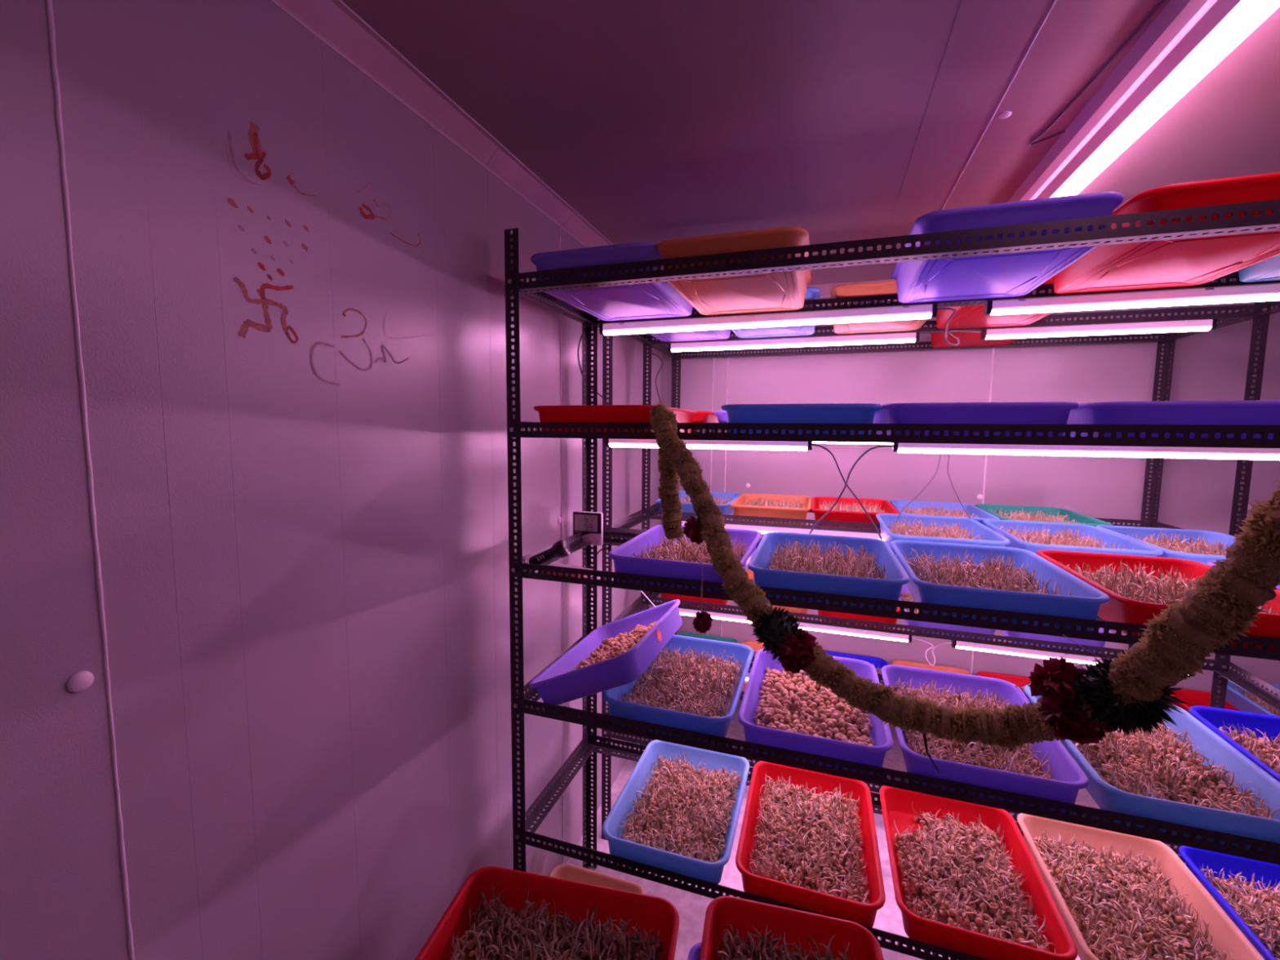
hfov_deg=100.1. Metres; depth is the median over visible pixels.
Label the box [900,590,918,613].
sprouts
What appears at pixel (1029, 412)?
tray
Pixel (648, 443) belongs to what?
light
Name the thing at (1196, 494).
wall
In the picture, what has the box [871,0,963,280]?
trim
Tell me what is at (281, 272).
paint dab
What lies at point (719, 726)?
tray
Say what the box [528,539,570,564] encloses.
torch
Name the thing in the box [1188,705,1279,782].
tray
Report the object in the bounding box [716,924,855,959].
sprouts
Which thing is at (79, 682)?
cap
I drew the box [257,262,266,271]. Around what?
paint dab
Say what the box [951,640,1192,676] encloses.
light
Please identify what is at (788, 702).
sprouts
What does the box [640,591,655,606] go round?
cable
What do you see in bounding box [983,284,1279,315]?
light
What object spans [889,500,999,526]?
tray
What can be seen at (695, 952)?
tray
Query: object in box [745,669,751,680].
light
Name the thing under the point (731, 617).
light
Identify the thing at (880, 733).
tray
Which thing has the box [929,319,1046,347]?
tray
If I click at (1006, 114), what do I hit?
cap
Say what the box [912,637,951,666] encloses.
cable
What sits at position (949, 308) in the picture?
cable
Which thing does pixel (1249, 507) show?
cap
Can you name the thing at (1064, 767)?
tray
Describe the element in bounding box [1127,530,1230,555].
sprouts
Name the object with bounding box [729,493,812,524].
tray
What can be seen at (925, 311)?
light
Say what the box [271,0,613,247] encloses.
trim
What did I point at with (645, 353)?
cable
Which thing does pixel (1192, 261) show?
tray
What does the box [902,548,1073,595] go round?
sprouts
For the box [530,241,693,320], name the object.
tray
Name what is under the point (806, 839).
sprouts
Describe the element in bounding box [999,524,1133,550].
sprouts
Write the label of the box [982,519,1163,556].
tray
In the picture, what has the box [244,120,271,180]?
painted mark
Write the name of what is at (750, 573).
tray
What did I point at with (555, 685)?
tray
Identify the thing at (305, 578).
wall
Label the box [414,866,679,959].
tray
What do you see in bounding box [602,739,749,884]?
tray
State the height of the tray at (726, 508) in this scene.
0.082 m
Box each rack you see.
[504,199,1279,959]
[601,278,1279,854]
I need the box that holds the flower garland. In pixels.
[648,401,1279,773]
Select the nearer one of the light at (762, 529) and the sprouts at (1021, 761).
the sprouts at (1021, 761)
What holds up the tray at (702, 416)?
on the rack at (1261, 310)
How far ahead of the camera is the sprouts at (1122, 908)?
1.30 m
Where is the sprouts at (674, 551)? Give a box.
[631,531,751,563]
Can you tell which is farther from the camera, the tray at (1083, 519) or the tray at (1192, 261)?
the tray at (1083, 519)
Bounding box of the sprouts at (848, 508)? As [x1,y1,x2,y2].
[817,500,884,512]
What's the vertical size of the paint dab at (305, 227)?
0.010 m
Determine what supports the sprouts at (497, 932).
in the tray at (651, 912)
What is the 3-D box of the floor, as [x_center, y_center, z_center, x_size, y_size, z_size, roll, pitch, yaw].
[1.372,1.695,0.482,4.300,0.080,4.620,2,6,19]
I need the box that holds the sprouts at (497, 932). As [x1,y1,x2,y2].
[449,884,663,959]
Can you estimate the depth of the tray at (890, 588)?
1.25 m
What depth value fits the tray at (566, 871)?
1.94 m
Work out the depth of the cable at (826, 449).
1.61 m
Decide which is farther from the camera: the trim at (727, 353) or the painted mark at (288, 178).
the trim at (727, 353)
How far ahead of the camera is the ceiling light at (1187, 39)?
1.08 m
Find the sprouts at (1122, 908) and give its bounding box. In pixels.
[1031,829,1233,959]
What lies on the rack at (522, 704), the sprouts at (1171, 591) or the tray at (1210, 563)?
the tray at (1210, 563)
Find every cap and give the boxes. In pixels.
[66,670,93,693]
[557,516,561,524]
[976,493,982,499]
[998,111,1011,119]
[1247,503,1252,510]
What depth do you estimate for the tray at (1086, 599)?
1.15 m
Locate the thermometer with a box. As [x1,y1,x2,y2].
[573,511,603,545]
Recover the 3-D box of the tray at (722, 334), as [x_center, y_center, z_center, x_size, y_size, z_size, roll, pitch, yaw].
[0.175,-0.641,2.172,0.356,0.082,0.500,2,6,18]
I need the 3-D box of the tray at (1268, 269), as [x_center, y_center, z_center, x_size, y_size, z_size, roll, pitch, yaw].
[1.511,-0.488,1.030,0.356,0.082,0.500,2,6,18]
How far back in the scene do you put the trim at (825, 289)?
2.73 m
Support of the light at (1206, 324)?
attached to the rack at (1261, 310)
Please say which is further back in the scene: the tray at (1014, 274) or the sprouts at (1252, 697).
the sprouts at (1252, 697)
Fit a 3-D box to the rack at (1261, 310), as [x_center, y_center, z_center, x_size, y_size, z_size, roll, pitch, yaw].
[1.050,0.393,2.245,2.195,2.180,1.032,2,6,19]
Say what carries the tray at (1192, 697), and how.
on the tray stand
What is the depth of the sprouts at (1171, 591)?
1.26 m
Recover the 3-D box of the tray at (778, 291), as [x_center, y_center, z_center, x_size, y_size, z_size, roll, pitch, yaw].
[0.273,-0.538,1.448,0.356,0.082,0.500,2,6,19]
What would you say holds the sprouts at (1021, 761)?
in the tray at (1064, 767)
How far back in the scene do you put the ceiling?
1.21 m
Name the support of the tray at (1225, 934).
on the rack at (522, 704)
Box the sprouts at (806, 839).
[748,772,869,903]
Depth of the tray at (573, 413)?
1.36 m
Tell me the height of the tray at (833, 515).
0.082 m
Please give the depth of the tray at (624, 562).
1.36 m
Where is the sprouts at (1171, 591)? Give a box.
[1060,558,1277,613]
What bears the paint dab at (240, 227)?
attached to the wall at (305, 578)
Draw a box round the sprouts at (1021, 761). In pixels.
[890,676,1060,781]
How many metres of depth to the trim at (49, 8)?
0.68 m
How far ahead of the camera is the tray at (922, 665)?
2.67 m
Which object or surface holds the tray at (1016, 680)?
on the rack at (1261, 310)
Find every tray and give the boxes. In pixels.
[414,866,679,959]
[528,599,682,705]
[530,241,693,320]
[533,404,697,433]
[549,862,644,893]
[602,635,754,744]
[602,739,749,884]
[608,524,761,592]
[648,306,730,342]
[655,490,741,519]
[657,226,812,315]
[660,592,728,608]
[675,631,738,643]
[687,942,702,959]
[692,410,718,422]
[699,895,884,959]
[714,410,728,422]
[720,403,881,435]
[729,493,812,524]
[731,286,820,337]
[735,760,885,927]
[736,569,808,617]
[737,648,893,775]
[741,640,765,691]
[747,531,909,610]
[811,496,899,529]
[817,606,899,628]
[826,650,888,681]
[829,280,928,333]
[873,401,1079,436]
[875,513,1010,552]
[879,785,1077,959]
[880,664,1088,813]
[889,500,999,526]
[889,540,1110,631]
[891,191,1124,303]
[891,659,972,675]
[898,584,995,639]
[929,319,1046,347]
[936,276,1053,328]
[974,503,1112,526]
[976,671,1031,688]
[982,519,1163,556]
[1000,627,1111,652]
[1017,813,1265,959]
[1023,684,1279,854]
[1035,550,1279,650]
[1053,172,1279,293]
[1063,400,1279,439]
[1096,524,1235,564]
[1168,688,1240,711]
[1178,845,1279,959]
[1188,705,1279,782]
[1206,560,1279,589]
[1225,679,1279,715]
[1238,253,1279,282]
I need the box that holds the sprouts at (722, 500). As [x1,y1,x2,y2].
[680,494,731,504]
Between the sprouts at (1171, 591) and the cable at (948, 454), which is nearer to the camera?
the sprouts at (1171, 591)
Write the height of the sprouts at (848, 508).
0.085 m
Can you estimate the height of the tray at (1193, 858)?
0.082 m
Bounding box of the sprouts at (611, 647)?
[568,621,657,671]
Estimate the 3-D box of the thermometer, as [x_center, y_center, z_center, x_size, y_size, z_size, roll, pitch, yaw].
[-0.181,0.170,1.919,0.114,0.118,0.049,2,6,19]
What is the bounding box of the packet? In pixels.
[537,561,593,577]
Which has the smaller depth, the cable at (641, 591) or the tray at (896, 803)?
the tray at (896, 803)
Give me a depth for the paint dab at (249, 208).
0.86 m
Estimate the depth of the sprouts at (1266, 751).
1.29 m
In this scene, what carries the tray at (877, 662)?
on the rack at (1261, 310)
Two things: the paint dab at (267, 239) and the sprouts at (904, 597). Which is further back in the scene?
the sprouts at (904, 597)
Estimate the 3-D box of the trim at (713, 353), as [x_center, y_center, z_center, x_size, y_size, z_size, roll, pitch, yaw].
[0.402,0.216,3.063,0.007,2.368,0.006,2,6,19]
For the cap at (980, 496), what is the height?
0.027 m
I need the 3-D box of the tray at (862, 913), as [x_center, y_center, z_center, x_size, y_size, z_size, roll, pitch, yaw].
[0.479,1.007,1.525,0.356,0.082,0.500,2,6,18]
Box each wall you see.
[0,0,662,959]
[660,270,1279,751]
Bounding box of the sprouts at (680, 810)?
[616,751,741,862]
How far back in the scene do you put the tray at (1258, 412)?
0.99 m
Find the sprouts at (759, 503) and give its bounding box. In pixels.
[743,497,805,508]
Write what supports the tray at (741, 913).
on the tray stand
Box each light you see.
[599,303,937,335]
[604,438,812,450]
[608,545,617,552]
[668,332,919,351]
[678,608,751,622]
[681,520,884,540]
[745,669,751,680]
[796,622,911,642]
[812,441,892,444]
[892,442,1279,460]
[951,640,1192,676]
[980,319,1217,339]
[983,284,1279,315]
[1007,0,1279,202]
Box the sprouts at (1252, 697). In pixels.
[1231,686,1279,715]
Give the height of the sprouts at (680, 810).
0.080 m
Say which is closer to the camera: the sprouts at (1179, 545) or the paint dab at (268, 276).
the paint dab at (268, 276)
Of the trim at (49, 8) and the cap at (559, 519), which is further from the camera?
the cap at (559, 519)
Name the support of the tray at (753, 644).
on the rack at (1261, 310)
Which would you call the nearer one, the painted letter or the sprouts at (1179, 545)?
the painted letter
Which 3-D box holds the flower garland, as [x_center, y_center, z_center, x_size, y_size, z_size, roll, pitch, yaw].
[0.453,-0.193,0.774,1.347,1.260,0.282,5,7,42]
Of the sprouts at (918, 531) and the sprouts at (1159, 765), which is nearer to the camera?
the sprouts at (1159, 765)
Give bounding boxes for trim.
[45,0,134,959]
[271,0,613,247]
[559,227,564,863]
[706,352,714,635]
[720,352,728,636]
[808,279,893,297]
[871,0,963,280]
[942,0,1056,209]
[970,347,994,673]
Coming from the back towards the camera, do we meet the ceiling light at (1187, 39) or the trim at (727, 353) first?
the trim at (727, 353)
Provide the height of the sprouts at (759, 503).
0.083 m
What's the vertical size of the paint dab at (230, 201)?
0.013 m
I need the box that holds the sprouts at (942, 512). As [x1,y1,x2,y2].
[899,505,978,517]
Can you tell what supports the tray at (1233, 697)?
on the tray stand
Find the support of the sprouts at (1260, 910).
in the tray at (1193, 858)
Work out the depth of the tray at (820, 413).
1.20 m
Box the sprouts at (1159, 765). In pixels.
[1071,720,1279,820]
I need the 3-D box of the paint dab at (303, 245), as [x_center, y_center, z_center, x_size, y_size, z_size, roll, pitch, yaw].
[-0.593,-0.412,0.948,0.001,0.012,0.013,2,6,19]
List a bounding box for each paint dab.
[227,197,238,208]
[238,224,244,231]
[247,205,253,213]
[250,248,257,254]
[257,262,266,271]
[263,235,271,244]
[266,274,272,280]
[276,268,284,275]
[284,219,291,226]
[301,243,307,251]
[302,225,309,231]
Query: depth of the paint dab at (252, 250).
0.86 m
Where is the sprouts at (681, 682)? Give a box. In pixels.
[617,643,744,717]
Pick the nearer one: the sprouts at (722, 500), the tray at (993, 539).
the tray at (993, 539)
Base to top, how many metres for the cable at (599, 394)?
0.343 m
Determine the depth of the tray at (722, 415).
1.92 m
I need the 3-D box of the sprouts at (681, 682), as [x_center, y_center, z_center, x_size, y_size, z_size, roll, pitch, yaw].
[0.133,0.595,1.599,0.300,0.083,0.452,2,6,19]
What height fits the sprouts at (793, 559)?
0.083 m
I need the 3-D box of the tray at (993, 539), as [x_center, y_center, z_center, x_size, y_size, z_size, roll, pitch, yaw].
[1.066,0.205,1.945,0.356,0.082,0.500,2,6,19]
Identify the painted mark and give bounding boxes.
[225,130,261,185]
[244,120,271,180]
[286,175,315,196]
[356,182,421,246]
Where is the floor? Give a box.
[565,720,1186,959]
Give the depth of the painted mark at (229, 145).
0.83 m
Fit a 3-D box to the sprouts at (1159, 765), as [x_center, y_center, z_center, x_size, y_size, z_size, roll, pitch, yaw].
[1.173,0.636,1.246,0.299,0.084,0.450,2,6,18]
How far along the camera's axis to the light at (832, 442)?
2.24 m
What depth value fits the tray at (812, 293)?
2.13 m
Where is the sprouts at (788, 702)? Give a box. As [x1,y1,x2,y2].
[753,666,874,746]
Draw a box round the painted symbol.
[233,276,297,343]
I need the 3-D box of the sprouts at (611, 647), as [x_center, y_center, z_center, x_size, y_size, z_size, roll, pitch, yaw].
[-0.069,0.542,1.654,0.279,0.153,0.449,2,6,20]
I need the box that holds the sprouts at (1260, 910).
[1199,863,1279,959]
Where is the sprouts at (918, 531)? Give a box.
[887,518,986,540]
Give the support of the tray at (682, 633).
on the rack at (1261, 310)
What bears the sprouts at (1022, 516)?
in the tray at (1083, 519)
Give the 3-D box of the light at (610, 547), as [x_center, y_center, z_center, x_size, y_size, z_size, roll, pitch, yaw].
[0.366,0.265,1.748,1.000,0.037,0.033,2,6,19]
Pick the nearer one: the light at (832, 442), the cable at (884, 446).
the cable at (884, 446)
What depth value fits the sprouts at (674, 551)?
1.58 m
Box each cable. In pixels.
[577,325,608,404]
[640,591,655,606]
[644,353,662,403]
[808,444,893,533]
[812,444,882,539]
[895,453,941,524]
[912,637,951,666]
[937,307,982,346]
[946,453,970,519]
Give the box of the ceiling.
[341,0,1279,285]
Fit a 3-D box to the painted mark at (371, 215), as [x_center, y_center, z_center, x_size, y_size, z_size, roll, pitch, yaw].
[-0.526,-0.558,1.131,0.001,0.087,0.177,2,6,19]
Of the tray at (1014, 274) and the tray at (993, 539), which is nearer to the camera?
the tray at (1014, 274)
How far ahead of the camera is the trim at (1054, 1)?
1.16 m
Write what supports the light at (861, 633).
attached to the rack at (1261, 310)
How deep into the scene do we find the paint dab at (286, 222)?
0.92 m
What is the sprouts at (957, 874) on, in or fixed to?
in the tray at (896, 803)
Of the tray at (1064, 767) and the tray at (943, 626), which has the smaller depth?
the tray at (1064, 767)
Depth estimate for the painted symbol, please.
0.89 m
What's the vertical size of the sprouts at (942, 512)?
0.083 m
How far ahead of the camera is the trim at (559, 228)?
1.93 m
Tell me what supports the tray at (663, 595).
on the rack at (1261, 310)
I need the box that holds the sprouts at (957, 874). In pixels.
[893,801,1056,953]
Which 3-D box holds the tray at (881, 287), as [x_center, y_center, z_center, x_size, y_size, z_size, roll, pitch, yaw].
[0.873,-0.613,1.934,0.356,0.082,0.500,2,6,19]
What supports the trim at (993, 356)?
attached to the wall at (1196, 494)
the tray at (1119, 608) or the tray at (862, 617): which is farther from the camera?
the tray at (862, 617)
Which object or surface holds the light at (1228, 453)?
attached to the rack at (522, 704)
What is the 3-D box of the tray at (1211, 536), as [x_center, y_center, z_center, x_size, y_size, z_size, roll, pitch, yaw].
[1.769,0.233,1.709,0.356,0.082,0.500,2,6,18]
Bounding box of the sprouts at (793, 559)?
[762,538,888,579]
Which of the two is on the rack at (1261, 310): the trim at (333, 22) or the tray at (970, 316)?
the tray at (970, 316)
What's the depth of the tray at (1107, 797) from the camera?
1.09 m
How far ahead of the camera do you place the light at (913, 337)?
2.27 m
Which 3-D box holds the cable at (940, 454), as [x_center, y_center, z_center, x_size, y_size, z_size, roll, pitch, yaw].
[1.115,0.040,2.153,0.155,0.302,0.018,2,5,13]
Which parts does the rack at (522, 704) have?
post, post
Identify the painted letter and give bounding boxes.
[310,307,432,386]
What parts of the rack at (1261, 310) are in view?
post, post, post, post, post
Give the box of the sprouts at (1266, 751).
[1218,720,1279,774]
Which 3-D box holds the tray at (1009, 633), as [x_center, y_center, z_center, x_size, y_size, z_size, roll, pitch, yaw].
[1.700,0.597,2.300,0.356,0.082,0.500,2,6,19]
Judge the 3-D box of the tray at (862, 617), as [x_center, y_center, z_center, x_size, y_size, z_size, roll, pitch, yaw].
[1.010,0.569,2.532,0.356,0.082,0.500,2,6,18]
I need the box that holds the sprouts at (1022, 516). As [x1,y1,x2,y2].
[988,507,1080,523]
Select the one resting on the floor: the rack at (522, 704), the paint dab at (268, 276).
the rack at (522, 704)

